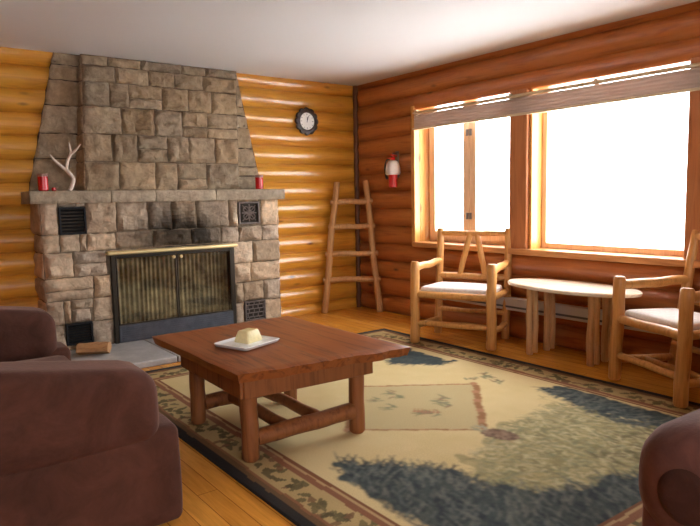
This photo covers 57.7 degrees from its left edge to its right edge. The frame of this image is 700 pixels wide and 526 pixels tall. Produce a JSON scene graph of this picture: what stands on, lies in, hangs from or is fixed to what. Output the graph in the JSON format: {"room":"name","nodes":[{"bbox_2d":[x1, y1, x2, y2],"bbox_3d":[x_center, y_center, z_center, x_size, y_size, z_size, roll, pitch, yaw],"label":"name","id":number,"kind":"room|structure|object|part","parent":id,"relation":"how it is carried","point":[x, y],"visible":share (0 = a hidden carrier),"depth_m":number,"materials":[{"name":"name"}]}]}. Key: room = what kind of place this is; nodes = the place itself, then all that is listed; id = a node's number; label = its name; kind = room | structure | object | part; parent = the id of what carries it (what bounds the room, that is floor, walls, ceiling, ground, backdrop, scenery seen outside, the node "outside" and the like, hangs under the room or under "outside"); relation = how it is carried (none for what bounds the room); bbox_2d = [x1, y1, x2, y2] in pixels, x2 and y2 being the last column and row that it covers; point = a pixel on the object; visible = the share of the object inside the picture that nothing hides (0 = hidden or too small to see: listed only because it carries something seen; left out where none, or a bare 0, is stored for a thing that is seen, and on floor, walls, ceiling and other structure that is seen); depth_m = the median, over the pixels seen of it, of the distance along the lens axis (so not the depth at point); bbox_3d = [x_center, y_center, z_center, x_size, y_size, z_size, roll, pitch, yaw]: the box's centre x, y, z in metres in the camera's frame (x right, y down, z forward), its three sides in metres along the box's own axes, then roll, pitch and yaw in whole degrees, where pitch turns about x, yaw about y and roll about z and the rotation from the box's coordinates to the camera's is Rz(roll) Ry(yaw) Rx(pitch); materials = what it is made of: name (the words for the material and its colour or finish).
{"room":"cabin living room","nodes":[
{"label":"cabin living room","id":0,"kind":"room"},
{"bbox_2d":[0,47,362,316],"bbox_3d":[-2.220,-0.501,5.377,5.900,2.400,0.219,-6,7,-37],"label":"wall","id":1,"kind":"structure","parent":0,"point":[307,168],"depth_m":6.40,"materials":[{"name":"orange wood"}]},
{"bbox_2d":[295,107,317,135],"bbox_3d":[-0.439,-1.443,6.474,0.286,0.286,0.036,-6,7,-37],"label":"wall clock","id":2,"kind":"object","parent":1,"relation":"attached to","point":[306,120],"visible":1,"depth_m":6.46,"materials":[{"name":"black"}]},
{"bbox_2d":[0,0,699,85],"bbox_3d":[0.071,-1.498,2.213,6.150,0.150,8.050,-6,7,-37],"label":"ceiling","id":3,"kind":"structure","parent":0,"point":[342,42],"depth_m":4.48,"materials":[{"name":"white paint"}]},
{"bbox_2d":[141,306,699,525],"bbox_3d":[0.119,1.023,2.474,6.150,0.120,8.050,-6,7,-37],"label":"floor","id":4,"kind":"structure","parent":0,"point":[211,497],"depth_m":4.13,"materials":[{"name":"brown wood"}]},
{"bbox_2d":[0,306,182,525],"bbox_3d":[-1.670,0.535,2.743,1.210,0.864,1.905,-6,7,-37],"label":"sofa","id":5,"kind":"object","parent":4,"relation":"on","point":[83,442],"visible":1,"depth_m":2.18,"materials":[{"name":"brown fabric"}]},
{"bbox_2d":[0,306,56,361],"bbox_3d":[-2.160,0.369,3.373,1.079,0.426,0.290,-6,7,-37],"label":"pillow","id":6,"kind":"object","parent":5,"relation":"on","point":[26,333],"depth_m":3.49,"materials":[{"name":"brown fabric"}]},
{"bbox_2d":[21,355,69,360],"bbox_3d":[-1.740,0.605,3.114,0.806,0.096,0.660,-6,7,-37],"label":"seat cushion","id":7,"kind":"object","parent":5,"relation":"on","point":[23,357],"depth_m":3.49,"materials":[{"name":"brown fabric"}]},
{"bbox_3d":[-2.131,0.705,3.418,1.171,0.385,0.240,-6,7,-37],"label":"arm panel","id":8,"kind":"part","parent":5,"relation":"part of","materials":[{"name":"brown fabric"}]},
{"bbox_2d":[0,360,158,476],"bbox_3d":[-1.196,0.484,2.092,1.079,0.426,0.305,-6,7,-37],"label":"backrest","id":9,"kind":"object","parent":5,"relation":"on","point":[57,418],"depth_m":2.13,"materials":[{"name":"brown fabric"}]},
{"bbox_3d":[-1.167,0.820,2.138,1.171,0.385,0.255,-6,7,-37],"label":"arm panel","id":10,"kind":"part","parent":5,"relation":"part of","materials":[{"name":"brown fabric"}]},
{"bbox_2d":[21,52,284,367],"bbox_3d":[-1.416,-0.506,5.267,2.197,2.402,1.080,-6,7,-37],"label":"fireplace","id":11,"kind":"object","parent":4,"relation":"on","point":[164,163],"visible":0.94,"depth_m":5.32,"materials":[{"name":"stone"}]},
{"bbox_2d":[37,173,48,190],"bbox_3d":[-2.325,-0.611,4.812,0.078,0.131,0.078,-6,7,-37],"label":"votive candle","id":12,"kind":"object","parent":11,"relation":"on","point":[42,178],"visible":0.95,"depth_m":4.78,"materials":[{"name":"red glass"}]},
{"bbox_2d":[50,142,80,190],"bbox_3d":[-2.175,-0.738,4.878,0.221,0.378,0.064,-6,7,-37],"label":"antler mount","id":13,"kind":"object","parent":11,"relation":"on","point":[71,152],"visible":1,"depth_m":4.89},
{"bbox_2d":[58,207,86,234],"bbox_3d":[-2.174,-0.331,4.976,0.200,0.213,0.042,-6,7,-37],"label":"air vent","id":14,"kind":"object","parent":11,"relation":"attached to","point":[71,220],"depth_m":4.97,"materials":[{"name":"black metal"}]},
{"bbox_2d":[65,321,93,345],"bbox_3d":[-2.157,0.560,5.069,0.200,0.172,0.042,-6,7,-37],"label":"air vent","id":15,"kind":"object","parent":11,"relation":"attached to","point":[76,332],"depth_m":5.06,"materials":[{"name":"black metal"}]},
{"bbox_2d":[76,342,111,354],"bbox_3d":[-1.968,0.654,4.887,0.228,0.093,0.155,-2,6,-8],"label":"log","id":16,"kind":"object","parent":11,"relation":"on","point":[96,347],"visible":1,"depth_m":4.83,"materials":[{"name":"brown wood"}]},
{"bbox_3d":[-1.700,0.217,5.354,0.511,0.563,0.016,-6,7,-37],"label":"glass door","id":17,"kind":"part","parent":11,"relation":"part of","materials":[{"name":"grey metal"}]},
{"bbox_3d":[-1.510,-0.121,5.485,1.155,0.032,0.095,-6,7,-37],"label":"brass rail","id":18,"kind":"part","parent":11,"relation":"part of","materials":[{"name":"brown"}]},
{"bbox_2d":[117,251,228,323],"bbox_3d":[-1.539,0.220,5.572,1.020,0.580,0.018,-6,7,-37],"label":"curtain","id":19,"kind":"object","parent":11,"relation":"hanging from","point":[147,285],"depth_m":5.55,"materials":[{"name":"metal"}]},
{"bbox_3d":[-1.510,0.253,5.537,1.100,0.740,0.065,-6,7,-37],"label":"door frame","id":20,"kind":"part","parent":11,"relation":"part of","materials":[{"name":"grey metal"}]},
{"bbox_3d":[-1.287,0.177,5.662,0.511,0.563,0.016,-6,7,-37],"label":"glass door","id":21,"kind":"part","parent":11,"relation":"part of","materials":[{"name":"grey metal"}]},
{"bbox_2d":[237,202,259,223],"bbox_3d":[-0.942,-0.465,5.892,0.212,0.203,0.042,-6,7,-37],"label":"air vent","id":22,"kind":"object","parent":11,"relation":"attached to","point":[247,212],"depth_m":5.88,"materials":[{"name":"metal"}]},
{"bbox_2d":[244,299,265,321],"bbox_3d":[-0.899,0.446,6.006,0.215,0.187,0.042,-6,7,-37],"label":"air vent","id":23,"kind":"object","parent":11,"relation":"attached to","point":[254,309],"depth_m":6.00,"materials":[{"name":"metal"}]},
{"bbox_2d":[255,175,262,188],"bbox_3d":[-0.845,-0.753,5.913,0.078,0.131,0.078,-6,7,-37],"label":"votive candle","id":24,"kind":"object","parent":11,"relation":"on","point":[258,178],"visible":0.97,"depth_m":5.88,"materials":[{"name":"red glass"}]},
{"bbox_2d":[321,180,382,312],"bbox_3d":[0.012,-0.173,6.730,0.654,1.392,0.220,-1,6,1],"label":"ladder","id":25,"kind":"object","parent":4,"relation":"on","point":[375,278],"visible":1,"depth_m":6.70,"materials":[{"name":"brown wood"}]},
{"bbox_3d":[-0.206,-0.162,6.710,0.250,1.382,0.079,-6,7,-37],"label":"rail","id":26,"kind":"part","parent":25,"relation":"part of","materials":[{"name":"brown wood"}]},
{"bbox_3d":[0.243,-0.177,6.727,0.071,1.392,0.266,-6,7,-37],"label":"rail","id":27,"kind":"part","parent":25,"relation":"part of","materials":[{"name":"brown wood"}]},
{"bbox_2d":[145,328,699,525],"bbox_3d":[0.356,0.824,3.702,2.500,0.012,3.470,-6,7,-37],"label":"area rug","id":28,"kind":"object","parent":4,"relation":"on","point":[453,435],"visible":0.64,"depth_m":3.07,"materials":[{"name":"beige carpet"}]},
{"bbox_2d":[152,316,410,462],"bbox_3d":[-0.408,0.635,3.429,0.918,0.449,1.174,-6,7,-37],"label":"coffee table","id":29,"kind":"object","parent":28,"relation":"on","point":[306,353],"visible":0.9,"depth_m":3.15,"materials":[{"name":"brown wood"}]},
{"bbox_3d":[-0.821,0.667,3.423,0.087,0.403,0.086,-6,7,-37],"label":"leg","id":30,"kind":"part","parent":29,"relation":"part of","materials":[{"name":"brown wood"}]},
{"bbox_2d":[214,335,279,350],"bbox_3d":[-0.535,0.413,3.308,0.236,0.020,0.270,3,7,33],"label":"serving tray","id":31,"kind":"object","parent":29,"relation":"on","point":[230,343],"visible":0.77,"depth_m":3.27,"materials":[{"name":"white ceramic"}]},
{"bbox_2d":[235,328,261,343],"bbox_3d":[-0.535,0.380,3.342,0.100,0.060,0.120,2,7,31],"label":"candle","id":32,"kind":"object","parent":31,"relation":"on","point":[248,335],"visible":1,"depth_m":3.31,"materials":[{"name":"yellow wax"}]},
{"bbox_3d":[-0.463,0.712,2.919,0.090,0.403,0.090,-6,7,-37],"label":"leg","id":33,"kind":"part","parent":29,"relation":"part of","materials":[{"name":"brown wood"}]},
{"bbox_3d":[-0.358,0.622,3.768,0.086,0.404,0.089,-6,7,-37],"label":"leg","id":34,"kind":"part","parent":29,"relation":"part of","materials":[{"name":"brown wood"}]},
{"bbox_3d":[0.033,0.668,3.250,0.085,0.403,0.086,-6,7,-37],"label":"leg","id":35,"kind":"part","parent":29,"relation":"part of","materials":[{"name":"brown wood"}]},
{"bbox_2d":[410,228,511,350],"bbox_3d":[0.939,0.182,5.281,0.722,0.933,0.612,2,5,29],"label":"armchair","id":36,"kind":"object","parent":4,"relation":"on","point":[490,292],"visible":0.99,"depth_m":5.21,"materials":[{"name":"wood"}]},
{"bbox_3d":[0.534,0.320,5.218,0.081,0.669,0.086,2,5,29],"label":"post","id":37,"kind":"part","parent":36,"relation":"part of","materials":[{"name":"brown wood"}]},
{"bbox_3d":[0.668,0.009,5.418,0.069,0.073,0.518,2,7,31],"label":"arm","id":38,"kind":"part","parent":36,"relation":"part of"},
{"bbox_3d":[0.792,0.154,5.643,0.067,0.933,0.117,2,5,29],"label":"post","id":39,"kind":"part","parent":36,"relation":"part of","materials":[{"name":"brown wood"}]},
{"bbox_3d":[0.813,0.264,5.060,0.641,0.059,0.064,2,5,29],"label":"seat rail","id":40,"kind":"part","parent":36,"relation":"part of","materials":[{"name":"brown wood"}]},
{"bbox_2d":[420,282,501,294],"bbox_3d":[0.926,0.208,5.262,0.570,0.072,0.452,2,5,29],"label":"seat cushion","id":41,"kind":"object","parent":36,"relation":"on","point":[466,288],"depth_m":5.12,"materials":[{"name":"fabric"}]},
{"bbox_3d":[1.058,0.116,5.496,0.602,0.060,0.062,2,5,29],"label":"rail","id":42,"kind":"part","parent":36,"relation":"part of","materials":[{"name":"brown wood"}]},
{"bbox_3d":[1.068,-0.257,5.488,0.602,0.049,0.051,2,5,29],"label":"rail","id":43,"kind":"part","parent":36,"relation":"part of","materials":[{"name":"brown wood"}]},
{"bbox_3d":[1.093,0.342,4.908,0.083,0.668,0.085,2,5,29],"label":"post","id":44,"kind":"part","parent":36,"relation":"part of","materials":[{"name":"brown wood"}]},
{"bbox_3d":[1.204,0.259,5.125,0.072,0.053,0.495,2,5,29],"label":"rail","id":45,"kind":"part","parent":36,"relation":"part of","materials":[{"name":"brown wood"}]},
{"bbox_3d":[1.210,0.031,5.121,0.067,0.070,0.518,2,7,27],"label":"arm","id":46,"kind":"part","parent":36,"relation":"part of"},
{"bbox_3d":[1.322,0.174,5.353,0.069,0.933,0.116,2,5,29],"label":"post","id":47,"kind":"part","parent":36,"relation":"part of","materials":[{"name":"brown wood"}]},
{"bbox_2d":[508,278,642,366],"bbox_3d":[1.590,0.436,4.609,0.510,0.552,1.049,-6,7,-37],"label":"side table","id":48,"kind":"object","parent":4,"relation":"on","point":[550,287],"visible":0.94,"depth_m":4.55,"materials":[{"name":"brown wood"}]},
{"bbox_3d":[1.359,0.433,4.805,0.053,0.526,0.058,-6,7,-37],"label":"leg","id":49,"kind":"part","parent":48,"relation":"part of","materials":[{"name":"brown wood"}]},
{"bbox_3d":[1.528,0.417,4.929,0.055,0.526,0.056,-6,7,-37],"label":"leg","id":50,"kind":"part","parent":48,"relation":"part of","materials":[{"name":"brown wood"}]},
{"bbox_3d":[1.686,0.464,4.451,0.056,0.526,0.061,-6,7,-37],"label":"leg","id":51,"kind":"part","parent":48,"relation":"part of","materials":[{"name":"brown wood"}]},
{"bbox_3d":[1.833,0.450,4.559,0.056,0.526,0.058,-6,7,-37],"label":"leg","id":52,"kind":"part","parent":48,"relation":"part of","materials":[{"name":"brown wood"}]},
{"bbox_2d":[608,229,699,407],"bbox_3d":[2.044,0.298,3.853,0.652,0.974,0.647,-3,6,-15],"label":"armchair","id":53,"kind":"object","parent":4,"relation":"on","point":[681,323],"visible":1,"depth_m":3.89,"materials":[{"name":"wood"}]},
{"bbox_3d":[1.710,0.418,4.068,0.082,0.669,0.083,-1,6,-15],"label":"post","id":54,"kind":"part","parent":53,"relation":"part of","materials":[{"name":"brown wood"}]},
{"bbox_3d":[1.785,0.379,3.793,0.064,0.061,0.567,-1,6,-15],"label":"seat rail","id":55,"kind":"part","parent":53,"relation":"part of","materials":[{"name":"brown wood"}]},
{"bbox_3d":[1.964,0.122,4.099,0.503,0.072,0.065,-2,6,-13],"label":"arm","id":56,"kind":"part","parent":53,"relation":"part of"},
{"bbox_2d":[625,308,699,330],"bbox_3d":[1.982,0.335,3.840,0.390,0.072,0.496,-1,6,-15],"label":"seat cushion","id":57,"kind":"object","parent":53,"relation":"on","point":[665,317],"depth_m":3.80,"materials":[{"name":"fabric"}]},
{"bbox_3d":[2.184,0.263,4.162,0.190,0.976,0.066,-1,6,-15],"label":"post","id":58,"kind":"part","parent":53,"relation":"part of","materials":[{"name":"brown wood"}]},
{"bbox_3d":[1.853,0.471,3.526,0.081,0.669,0.084,-1,6,-15],"label":"post","id":59,"kind":"part","parent":53,"relation":"part of","materials":[{"name":"brown wood"}]},
{"bbox_3d":[2.060,0.400,3.582,0.433,0.056,0.069,-1,6,-15],"label":"rail","id":60,"kind":"part","parent":53,"relation":"part of","materials":[{"name":"brown wood"}]},
{"bbox_3d":[2.315,-0.151,3.879,0.054,0.052,0.534,-1,6,-15],"label":"rail","id":61,"kind":"part","parent":53,"relation":"part of","materials":[{"name":"brown wood"}]},
{"bbox_3d":[2.102,0.176,3.571,0.504,0.069,0.066,-3,6,-16],"label":"arm","id":62,"kind":"part","parent":53,"relation":"part of"},
{"bbox_2d":[638,409,699,525],"bbox_3d":[1.546,0.547,1.683,1.044,0.909,1.157,-6,7,-37],"label":"sofa","id":63,"kind":"object","parent":4,"relation":"on","point":[669,464],"visible":1,"depth_m":1.75,"materials":[{"name":"fabric"}]},
{"bbox_3d":[1.304,0.749,2.023,0.956,0.392,0.317,-6,7,-37],"label":"arm panel","id":64,"kind":"part","parent":63,"relation":"part of","materials":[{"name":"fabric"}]},
{"bbox_3d":[0.897,0.631,1.701,0.015,0.162,0.162,-6,7,-37],"label":"panel","id":65,"kind":"part","parent":63,"relation":"part of","materials":[{"name":"fabric"}]},
{"bbox_2d":[355,1,699,373],"bbox_3d":[2.410,-0.450,4.036,0.242,2.400,7.800,-6,7,-37],"label":"wall","id":66,"kind":"structure","parent":0,"point":[670,37],"depth_m":5.30,"materials":[{"name":"brown wood"}]},
{"bbox_2d":[353,85,360,306],"bbox_3d":[0.078,-0.708,6.948,0.058,2.400,0.058,-6,7,-37],"label":"trim","id":67,"kind":"structure","parent":66,"relation":"attached to","point":[355,88],"depth_m":6.91,"materials":[{"name":"brown wood"}]},
{"bbox_2d":[384,151,400,187],"bbox_3d":[0.427,-0.933,6.341,0.153,0.360,0.152,-2,6,-7],"label":"wall lamp","id":68,"kind":"object","parent":66,"relation":"attached to","point":[392,168],"visible":1,"depth_m":6.31,"materials":[{"name":"red paint"}]},
{"bbox_2d":[411,106,419,241],"bbox_3d":[0.641,-0.846,6.214,0.075,1.345,0.048,-6,7,-37],"label":"trim","id":69,"kind":"structure","parent":66,"relation":"attached to","point":[415,142],"depth_m":6.20,"materials":[{"name":"brown wood"}]},
{"bbox_2d":[419,110,429,240],"bbox_3d":[0.742,-0.865,6.281,0.170,1.355,0.032,-6,7,-37],"label":"trim","id":70,"kind":"structure","parent":66,"relation":"attached to","point":[423,133],"depth_m":6.27,"materials":[{"name":"brown wood"}]},
{"bbox_2d":[429,104,504,244],"bbox_3d":[1.125,-0.876,5.835,0.087,1.395,1.138,-6,7,-37],"label":"window","id":71,"kind":"structure","parent":66,"relation":"in","point":[470,130],"depth_m":5.86,"materials":[{"name":"brown wood"}]},
{"bbox_3d":[0.951,-0.895,6.047,0.040,1.335,0.523,-6,7,-37],"label":"sash","id":72,"kind":"part","parent":71,"relation":"part of","materials":[{"name":"brown wood"}]},
{"bbox_3d":[1.281,-0.856,5.609,0.040,1.335,0.568,-6,7,-37],"label":"sash","id":73,"kind":"part","parent":71,"relation":"part of","materials":[{"name":"brown wood"}]},
{"bbox_2d":[509,88,529,248],"bbox_3d":[1.464,-0.784,5.271,0.230,1.335,0.180,-6,7,-37],"label":"trim","id":74,"kind":"structure","parent":66,"relation":"attached to","point":[519,125],"depth_m":5.20,"materials":[{"name":"brown wood"}]},
{"bbox_2d":[528,89,542,248],"bbox_3d":[1.538,-0.777,5.194,0.205,1.335,0.027,-6,7,-37],"label":"trim","id":75,"kind":"structure","parent":66,"relation":"attached to","point":[536,120],"depth_m":5.17,"materials":[{"name":"brown wood"}]},
{"bbox_2d":[443,297,660,334],"bbox_3d":[1.546,0.363,5.059,0.072,0.113,2.190,-6,7,-37],"label":"baseboard heater","id":76,"kind":"object","parent":66,"relation":"attached to","point":[563,311],"visible":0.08,"depth_m":4.93,"materials":[{"name":"silver metal"}]},
{"bbox_2d":[412,62,699,129],"bbox_3d":[1.462,-1.275,5.019,0.048,0.185,2.820,-6,7,-37],"label":"window blind","id":77,"kind":"object","parent":66,"relation":"attached to","point":[688,80],"visible":1,"depth_m":4.75,"materials":[{"name":"beige wood"}]},
{"bbox_3d":[1.460,-1.192,5.024,0.038,0.018,2.820,-6,7,-37],"label":"rail","id":78,"kind":"part","parent":77,"relation":"part of","materials":[{"name":"beige wood"}]},
{"bbox_2d":[412,241,699,267],"bbox_3d":[1.562,-0.093,5.209,0.255,0.050,2.835,-6,7,-37],"label":"trim","id":79,"kind":"structure","parent":66,"relation":"attached to","point":[676,261],"depth_m":4.82,"materials":[{"name":"brown wood"}]},
{"bbox_2d":[541,92,683,256],"bbox_3d":[1.964,-0.777,4.726,0.060,1.395,1.230,-6,7,-37],"label":"window","id":80,"kind":"structure","parent":66,"relation":"in","point":[547,116],"depth_m":5.15,"materials":[{"name":"brown wood"}]},
{"bbox_2d":[683,57,699,259],"bbox_3d":[2.348,-0.679,4.098,0.230,1.335,0.245,-6,7,-37],"label":"trim","id":81,"kind":"structure","parent":66,"relation":"attached to","point":[692,201],"depth_m":4.09,"materials":[{"name":"brown wood"}]},
{"label":"outside","id":82,"kind":"structure","parent":0,"visible":0},
{"bbox_2d":[438,214,684,249],"bbox_3d":[3.126,1.536,3.247,80.000,0.337,80.000,-6,7,-37],"label":"ground","id":83,"kind":"structure","parent":82,"point":[629,231],"depth_m":33.86,"materials":[{"name":"white"}]}
]}

